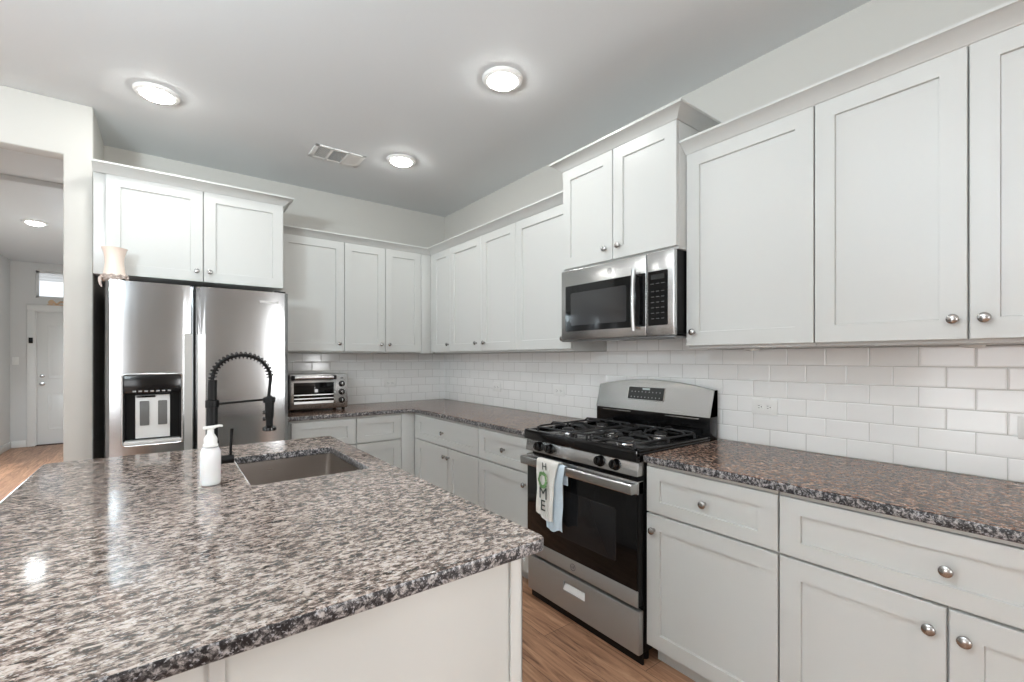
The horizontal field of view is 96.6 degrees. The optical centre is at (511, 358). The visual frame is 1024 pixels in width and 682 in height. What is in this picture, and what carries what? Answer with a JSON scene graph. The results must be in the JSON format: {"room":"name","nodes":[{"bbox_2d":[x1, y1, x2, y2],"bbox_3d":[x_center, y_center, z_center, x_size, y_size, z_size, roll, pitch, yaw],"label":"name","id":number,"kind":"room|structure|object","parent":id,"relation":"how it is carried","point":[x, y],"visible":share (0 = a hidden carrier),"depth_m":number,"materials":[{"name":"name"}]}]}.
{"room":"kitchen","nodes":[
{"label":"kitchen","id":0,"kind":"room"},
{"bbox_2d":[0,254,9,446],"bbox_3d":[-5.635,-0.062,4.290,0.120,2.776,6.295,0,0,-37],"label":"wall","id":1,"kind":"structure","parent":0,"point":[4,262],"depth_m":6.50,"materials":[{"name":"paint"}]},
{"bbox_2d":[0,442,10,453],"bbox_3d":[-5.544,1.276,4.281,0.014,0.100,6.150,0,0,-37],"label":"baseboard","id":2,"kind":"structure","parent":1,"relation":"attached to","point":[7,446],"depth_m":6.50,"materials":[{"name":"paint"}]},
{"bbox_2d":[10,260,62,440],"bbox_3d":[-6.902,-0.062,7.203,1.379,2.776,0.120,0,0,-37],"label":"wall","id":3,"kind":"structure","parent":0,"point":[22,274],"depth_m":6.80,"materials":[{"name":"paint"}]},
{"bbox_2d":[12,357,18,364],"bbox_3d":[-7.369,0.036,6.768,0.070,0.114,0.011,0,0,-37],"label":"light switch","id":4,"kind":"object","parent":3,"relation":"attached to","point":[15,360],"visible":1,"depth_m":6.77,"materials":[{"name":"white plastic"}]},
{"bbox_2d":[10,440,26,447],"bbox_3d":[-7.344,1.276,6.785,0.170,0.100,0.014,0,0,-37],"label":"baseboard","id":5,"kind":"structure","parent":3,"relation":"attached to","point":[14,444],"depth_m":6.78,"materials":[{"name":"paint"}]},
{"bbox_2d":[27,304,62,446],"bbox_3d":[-6.874,0.256,7.212,1.085,2.140,0.140,0,0,-37],"label":"door","id":6,"kind":"structure","parent":3,"relation":"in","point":[44,322],"depth_m":6.99,"materials":[{"name":"paint"}]},
{"bbox_2d":[47,300,62,305],"bbox_3d":[-6.960,-0.859,7.067,0.342,0.086,0.024,0,0,-37],"label":"carved ornament","id":7,"kind":"object","parent":6,"relation":"on","point":[50,302],"visible":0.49,"depth_m":7.00,"materials":[{"name":"beige wood"}]},
{"bbox_2d":[36,271,62,298],"bbox_3d":[-6.889,-1.129,7.232,0.915,0.410,0.050,0,0,-37],"label":"window","id":8,"kind":"structure","parent":3,"relation":"in","point":[48,284],"depth_m":7.04,"materials":[{"name":"glass"}]},
{"bbox_2d":[0,85,103,461],"bbox_3d":[-6.374,-0.062,3.579,5.163,2.776,6.295,0,0,-37],"label":"wall","id":9,"kind":"structure","parent":0,"point":[30,123],"depth_m":2.58,"materials":[{"name":"paint"}]},
{"bbox_2d":[0,174,62,192],"bbox_3d":[-4.139,-1.427,3.557,1.379,0.045,0.130,0,0,-37],"label":"trim","id":10,"kind":"structure","parent":9,"relation":"attached to","point":[4,179],"depth_m":3.69,"materials":[{"name":"paint"}]},
{"bbox_2d":[91,158,294,291],"bbox_3d":[-2.139,-0.799,3.133,1.042,0.627,0.714,0,0,-37],"label":"upper cabinet","id":11,"kind":"object","parent":9,"relation":"attached to","point":[172,231],"visible":0.98,"depth_m":2.85,"materials":[{"name":"paint"}]},
{"bbox_2d":[104,145,444,457],"bbox_3d":[-1.767,-0.062,3.936,2.612,2.776,0.128,0,0,-37],"label":"wall","id":12,"kind":"structure","parent":0,"point":[311,209],"depth_m":4.13,"materials":[{"name":"paint"}]},
{"bbox_2d":[280,224,346,352],"bbox_3d":[-1.662,-0.527,3.705,0.507,0.961,0.379,0,0,-37],"label":"upper cabinet","id":13,"kind":"object","parent":12,"relation":"attached to","point":[313,259],"visible":0.88,"depth_m":3.61,"materials":[{"name":"paint"}]},
{"bbox_2d":[343,235,430,353],"bbox_3d":[-1.146,-0.527,4.096,0.786,0.961,0.379,0,0,-37],"label":"upper cabinet","id":14,"kind":"object","parent":12,"relation":"attached to","point":[387,284],"visible":0.98,"depth_m":3.97,"materials":[{"name":"paint"}]},
{"bbox_2d":[384,379,395,386],"bbox_3d":[-1.153,0.233,4.314,0.117,0.074,0.008,0,0,-37],"label":"wall outlet","id":15,"kind":"object","parent":12,"relation":"attached to","point":[387,382],"visible":1,"depth_m":4.31,"materials":[{"name":"white plastic"}]},
{"bbox_2d":[0,444,695,681],"bbox_3d":[-2.481,1.356,2.198,9.900,0.060,14.700,0,0,-37],"label":"floor","id":16,"kind":"structure","parent":0,"point":[555,648],"depth_m":2.10,"materials":[{"name":"brown wood"}]},
{"bbox_2d":[105,279,287,457],"bbox_3d":[-2.085,0.441,3.067,0.913,1.768,0.828,0,0,-37],"label":"refrigerator","id":17,"kind":"object","parent":16,"relation":"on","point":[163,342],"visible":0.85,"depth_m":2.69,"materials":[{"name":"grey metal"}]},
{"bbox_2d":[98,246,128,286],"bbox_3d":[-2.213,-0.500,2.538,0.124,0.229,0.156,0,0,-37],"label":"hurricane vase","id":18,"kind":"object","parent":17,"relation":"on","point":[114,257],"visible":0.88,"depth_m":2.51,"materials":[{"name":"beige glass"}]},
{"bbox_2d":[288,417,355,447],"bbox_3d":[-1.573,0.885,3.610,0.472,0.879,0.618,0,0,-37],"label":"base cabinet","id":19,"kind":"object","parent":16,"relation":"on","point":[343,429],"visible":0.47,"depth_m":3.38,"materials":[{"name":"paint"}]},
{"bbox_2d":[156,558,521,681],"bbox_3d":[-0.776,0.885,1.484,0.756,0.880,1.698,0,0,-37],"label":"kitchen island","id":20,"kind":"object","parent":16,"relation":"on","point":[469,628],"visible":0.27,"depth_m":0.87,"materials":[{"name":"paint"}]},
{"bbox_2d":[0,436,543,681],"bbox_3d":[-0.877,0.428,1.421,1.088,0.032,1.745,0,0,-37],"label":"island countertop","id":21,"kind":"structure","parent":20,"relation":"on","point":[129,568],"depth_m":0.97,"materials":[{"name":"stone"}]},
{"bbox_2d":[200,424,222,485],"bbox_3d":[-0.983,0.315,1.492,0.048,0.192,0.067,0,0,33],"label":"soap dispenser","id":22,"kind":"object","parent":21,"relation":"on","point":[210,454],"visible":1,"depth_m":1.47,"materials":[{"name":"white plastic"}]},
{"bbox_2d":[200,447,220,485],"bbox_3d":[-0.985,0.349,1.490,0.048,0.124,0.060,0,0,33],"label":"bottle","id":23,"kind":"object","parent":22,"relation":"attached to","point":[210,457],"depth_m":1.47,"materials":[{"name":"white plastic"}]},
{"bbox_2d":[205,352,276,472],"bbox_3d":[-1.002,0.193,1.687,0.237,0.437,0.058,0,0,-37],"label":"faucet","id":24,"kind":"object","parent":21,"relation":"on","point":[212,403],"visible":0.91,"depth_m":1.66,"materials":[{"name":"black metal"}]},
{"bbox_2d":[237,453,359,484],"bbox_3d":[-0.847,0.548,1.808,0.418,0.208,0.553,0,0,-37],"label":"sink","id":25,"kind":"object","parent":21,"relation":"in","point":[279,470],"visible":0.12,"depth_m":2.02,"materials":[{"name":"silver metal"}]},
{"bbox_2d":[356,413,414,474],"bbox_3d":[-1.184,0.885,3.904,0.498,0.879,0.618,0,0,-37],"label":"base cabinet","id":26,"kind":"object","parent":16,"relation":"on","point":[390,438],"visible":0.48,"depth_m":3.68,"materials":[{"name":"paint"}]},
{"bbox_2d":[415,413,478,504],"bbox_3d":[-0.284,0.885,3.586,0.647,0.879,0.976,0,0,-37],"label":"base cabinet","id":27,"kind":"object","parent":16,"relation":"on","point":[446,451],"visible":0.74,"depth_m":3.35,"materials":[{"name":"paint"}]},
{"bbox_2d":[288,399,590,435],"bbox_3d":[-0.678,0.428,3.326,1.594,0.032,2.157,0,0,-37],"label":"countertop","id":28,"kind":"structure","parent":27,"relation":"on","point":[514,421],"depth_m":3.42,"materials":[{"name":"stone"}]},
{"bbox_2d":[288,373,347,412],"bbox_3d":[-1.573,0.267,3.652,0.440,0.290,0.362,0,0,-37],"label":"toaster oven","id":29,"kind":"object","parent":28,"relation":"on","point":[306,391],"visible":0.98,"depth_m":3.53,"materials":[{"name":"silver metal"}]},
{"bbox_2d":[479,426,532,578],"bbox_3d":[0.180,0.885,2.973,0.647,0.879,0.558,0,0,-37],"label":"base cabinet","id":30,"kind":"object","parent":16,"relation":"on","point":[503,479],"visible":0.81,"depth_m":2.79,"materials":[{"name":"paint"}]},
{"bbox_2d":[520,379,717,665],"bbox_3d":[0.548,0.723,2.421,0.696,1.205,0.760,0,0,-37],"label":"gas range","id":31,"kind":"object","parent":16,"relation":"on","point":[593,572],"visible":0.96,"depth_m":2.21,"materials":[{"name":"silver"}]},
{"bbox_2d":[536,457,562,521],"bbox_3d":[0.184,0.669,2.319,0.053,0.306,0.166,0,0,-37],"label":"dish towel","id":32,"kind":"object","parent":31,"relation":"hanging from","point":[546,469],"visible":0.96,"depth_m":2.31,"materials":[{"name":"white fabric"}]},
{"bbox_2d":[538,471,546,488],"bbox_3d":[0.156,0.615,2.315,0.004,0.092,0.077,0,0,-37],"label":"print","id":33,"kind":"object","parent":32,"relation":"attached to","point":[542,475],"depth_m":2.33,"materials":[{"name":"green fabric"}]},
{"bbox_2d":[546,464,567,531],"bbox_3d":[0.225,0.697,2.282,0.027,0.344,0.130,0,0,-37],"label":"dish towel","id":34,"kind":"object","parent":31,"relation":"hanging from","point":[560,479],"visible":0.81,"depth_m":2.26,"materials":[{"name":"blue fabric"}]},
{"bbox_2d":[524,421,709,461],"bbox_3d":[0.530,0.415,2.408,0.587,0.051,0.760,0,0,-37],"label":"cooktop","id":35,"kind":"object","parent":31,"relation":"in","point":[569,439],"depth_m":2.27,"materials":[{"name":"black metal"}]},
{"bbox_2d":[647,463,781,681],"bbox_3d":[0.972,0.885,1.928,0.647,0.879,0.531,0,0,-37],"label":"base cabinet","id":36,"kind":"object","parent":16,"relation":"on","point":[713,544],"visible":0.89,"depth_m":1.73,"materials":[{"name":"paint"}]},
{"bbox_2d":[780,492,1023,681],"bbox_3d":[1.385,0.885,1.383,0.647,0.879,0.832,0,0,-37],"label":"base cabinet","id":37,"kind":"object","parent":16,"relation":"on","point":[866,596],"visible":0.94,"depth_m":1.30,"materials":[{"name":"paint"}]},
{"bbox_2d":[643,439,1023,543],"bbox_3d":[1.231,0.428,1.598,0.638,0.032,1.370,0,0,-37],"label":"countertop","id":38,"kind":"structure","parent":37,"relation":"on","point":[989,507],"depth_m":1.53,"materials":[{"name":"stone"}]},
{"bbox_2d":[0,0,870,264],"bbox_3d":[-2.481,-1.500,2.198,9.900,0.100,14.700,0,0,-37],"label":"ceiling","id":39,"kind":"structure","parent":0,"point":[258,84],"depth_m":2.31,"materials":[{"name":"paint"}]},
{"bbox_2d":[21,219,48,225],"bbox_3d":[-5.064,-1.432,4.845,0.210,0.036,0.210,0,0,-37],"label":"recessed light","id":40,"kind":"object","parent":39,"relation":"in","point":[28,221],"visible":1,"depth_m":4.80,"materials":[{"name":"white plastic"}]},
{"bbox_2d":[132,82,180,104],"bbox_3d":[-1.939,-1.432,2.493,0.210,0.036,0.210,0,0,-37],"label":"recessed light","id":41,"kind":"object","parent":39,"relation":"in","point":[156,93],"visible":1,"depth_m":2.46,"materials":[{"name":"white plastic"}]},
{"bbox_2d":[308,143,365,167],"bbox_3d":[-1.250,-1.445,3.259,0.340,0.008,0.220,0,0,-37],"label":"ceiling vent","id":42,"kind":"object","parent":39,"relation":"in","point":[319,151],"visible":1,"depth_m":3.25,"materials":[{"name":"white plastic"}]},
{"bbox_2d":[387,154,415,166],"bbox_3d":[-0.808,-1.432,3.334,0.210,0.036,0.210,0,0,-37],"label":"recessed light","id":43,"kind":"object","parent":39,"relation":"in","point":[399,160],"visible":1,"depth_m":3.29,"materials":[{"name":"white plastic"}]},
{"bbox_2d":[482,66,522,91],"bbox_3d":[-0.049,-1.432,2.366,0.210,0.036,0.210,0,0,-37],"label":"recessed light","id":44,"kind":"object","parent":39,"relation":"in","point":[498,78],"visible":1,"depth_m":2.33,"materials":[{"name":"white plastic"}]},
{"bbox_2d":[444,0,1023,482],"bbox_3d":[2.544,-0.062,2.096,2.053,2.776,8.268,0,0,-37],"label":"wall","id":45,"kind":"structure","parent":0,"point":[955,409],"depth_m":1.99,"materials":[{"name":"tile"}]},
{"bbox_2d":[428,241,469,353],"bbox_3d":[-0.540,-0.527,4.162,0.379,0.961,0.366,0,0,-37],"label":"upper cabinet","id":46,"kind":"object","parent":45,"relation":"attached to","point":[439,252],"visible":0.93,"depth_m":4.08,"materials":[{"name":"paint"}]},
{"bbox_2d":[444,213,529,352],"bbox_3d":[-0.149,-0.527,3.646,0.379,0.961,0.929,0,0,-37],"label":"upper cabinet","id":47,"kind":"object","parent":45,"relation":"attached to","point":[482,257],"visible":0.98,"depth_m":3.51,"materials":[{"name":"paint"}]},
{"bbox_2d":[493,383,500,391],"bbox_3d":[-0.132,0.246,3.919,0.008,0.074,0.117,0,0,-37],"label":"wall outlet","id":48,"kind":"object","parent":45,"relation":"attached to","point":[496,386],"visible":1,"depth_m":3.91,"materials":[{"name":"white plastic"}]},
{"bbox_2d":[509,190,606,351],"bbox_3d":[0.298,-0.527,3.056,0.379,0.961,0.550,0,0,-37],"label":"upper cabinet","id":49,"kind":"object","parent":45,"relation":"attached to","point":[539,224],"visible":0.52,"depth_m":2.99,"materials":[{"name":"paint"}]},
{"bbox_2d":[554,385,564,396],"bbox_3d":[0.340,0.234,3.296,0.008,0.074,0.117,0,0,-37],"label":"wall outlet","id":50,"kind":"object","parent":45,"relation":"attached to","point":[558,390],"visible":1,"depth_m":3.29,"materials":[{"name":"white plastic"}]},
{"bbox_2d":[549,98,720,271],"bbox_3d":[0.666,-0.835,2.511,0.452,0.645,0.874,0,0,-37],"label":"upper cabinet","id":51,"kind":"object","parent":45,"relation":"attached to","point":[625,191],"visible":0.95,"depth_m":2.31,"materials":[{"name":"paint"}]},
{"bbox_2d":[562,248,686,341],"bbox_3d":[0.662,-0.304,2.508,0.457,0.412,0.754,0,0,-37],"label":"microwave","id":52,"kind":"object","parent":51,"relation":"attached to","point":[642,297],"visible":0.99,"depth_m":2.31,"materials":[{"name":"silver metal"}]},
{"bbox_2d":[679,87,832,348],"bbox_3d":[1.087,-0.527,2.016,0.379,0.961,0.533,0,0,-37],"label":"upper cabinet","id":53,"kind":"object","parent":45,"relation":"attached to","point":[751,174],"visible":0.95,"depth_m":1.91,"materials":[{"name":"paint"}]},
{"bbox_2d":[744,348,759,350],"bbox_3d":[1.117,-0.041,2.127,0.066,0.011,0.066,0,0,-37],"label":"puck light","id":54,"kind":"object","parent":53,"relation":"attached to","point":[746,349],"visible":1,"depth_m":2.11,"materials":[{"name":"white plastic"}]},
{"bbox_2d":[752,398,777,415],"bbox_3d":[1.198,0.230,2.165,0.008,0.074,0.117,0,0,-37],"label":"wall outlet","id":55,"kind":"object","parent":45,"relation":"attached to","point":[759,406],"visible":1,"depth_m":2.16,"materials":[{"name":"white plastic"}]},
{"bbox_2d":[756,404,762,409],"bbox_3d":[1.183,0.230,2.179,0.002,0.028,0.033,0,0,-37],"label":"socket","id":56,"kind":"object","parent":55,"relation":"attached to","point":[758,406],"depth_m":2.18,"materials":[{"name":"grey plastic"}]},
{"bbox_2d":[765,404,771,410],"bbox_3d":[1.208,0.230,2.147,0.002,0.028,0.033,0,0,-37],"label":"socket","id":57,"kind":"object","parent":55,"relation":"attached to","point":[768,407],"depth_m":2.15,"materials":[{"name":"grey plastic"}]},
{"bbox_2d":[808,0,1023,346],"bbox_3d":[1.499,-0.527,1.471,0.379,0.961,0.834,0,0,-37],"label":"upper cabinet","id":58,"kind":"object","parent":45,"relation":"attached to","point":[919,144],"visible":1,"depth_m":1.47,"materials":[{"name":"paint"}]},
{"bbox_2d":[959,344,985,347],"bbox_3d":[1.558,-0.041,1.545,0.066,0.011,0.066,0,0,-37],"label":"puck light","id":59,"kind":"object","parent":58,"relation":"attached to","point":[978,345],"visible":0.97,"depth_m":1.53,"materials":[{"name":"white plastic"}]},
{"bbox_2d":[1018,416,1023,438],"bbox_3d":[1.721,0.230,1.474,0.008,0.074,0.117,0,0,-37],"label":"wall outlet","id":60,"kind":"object","parent":45,"relation":"attached to","point":[1020,419],"visible":1,"depth_m":1.51,"materials":[{"name":"white plastic"}]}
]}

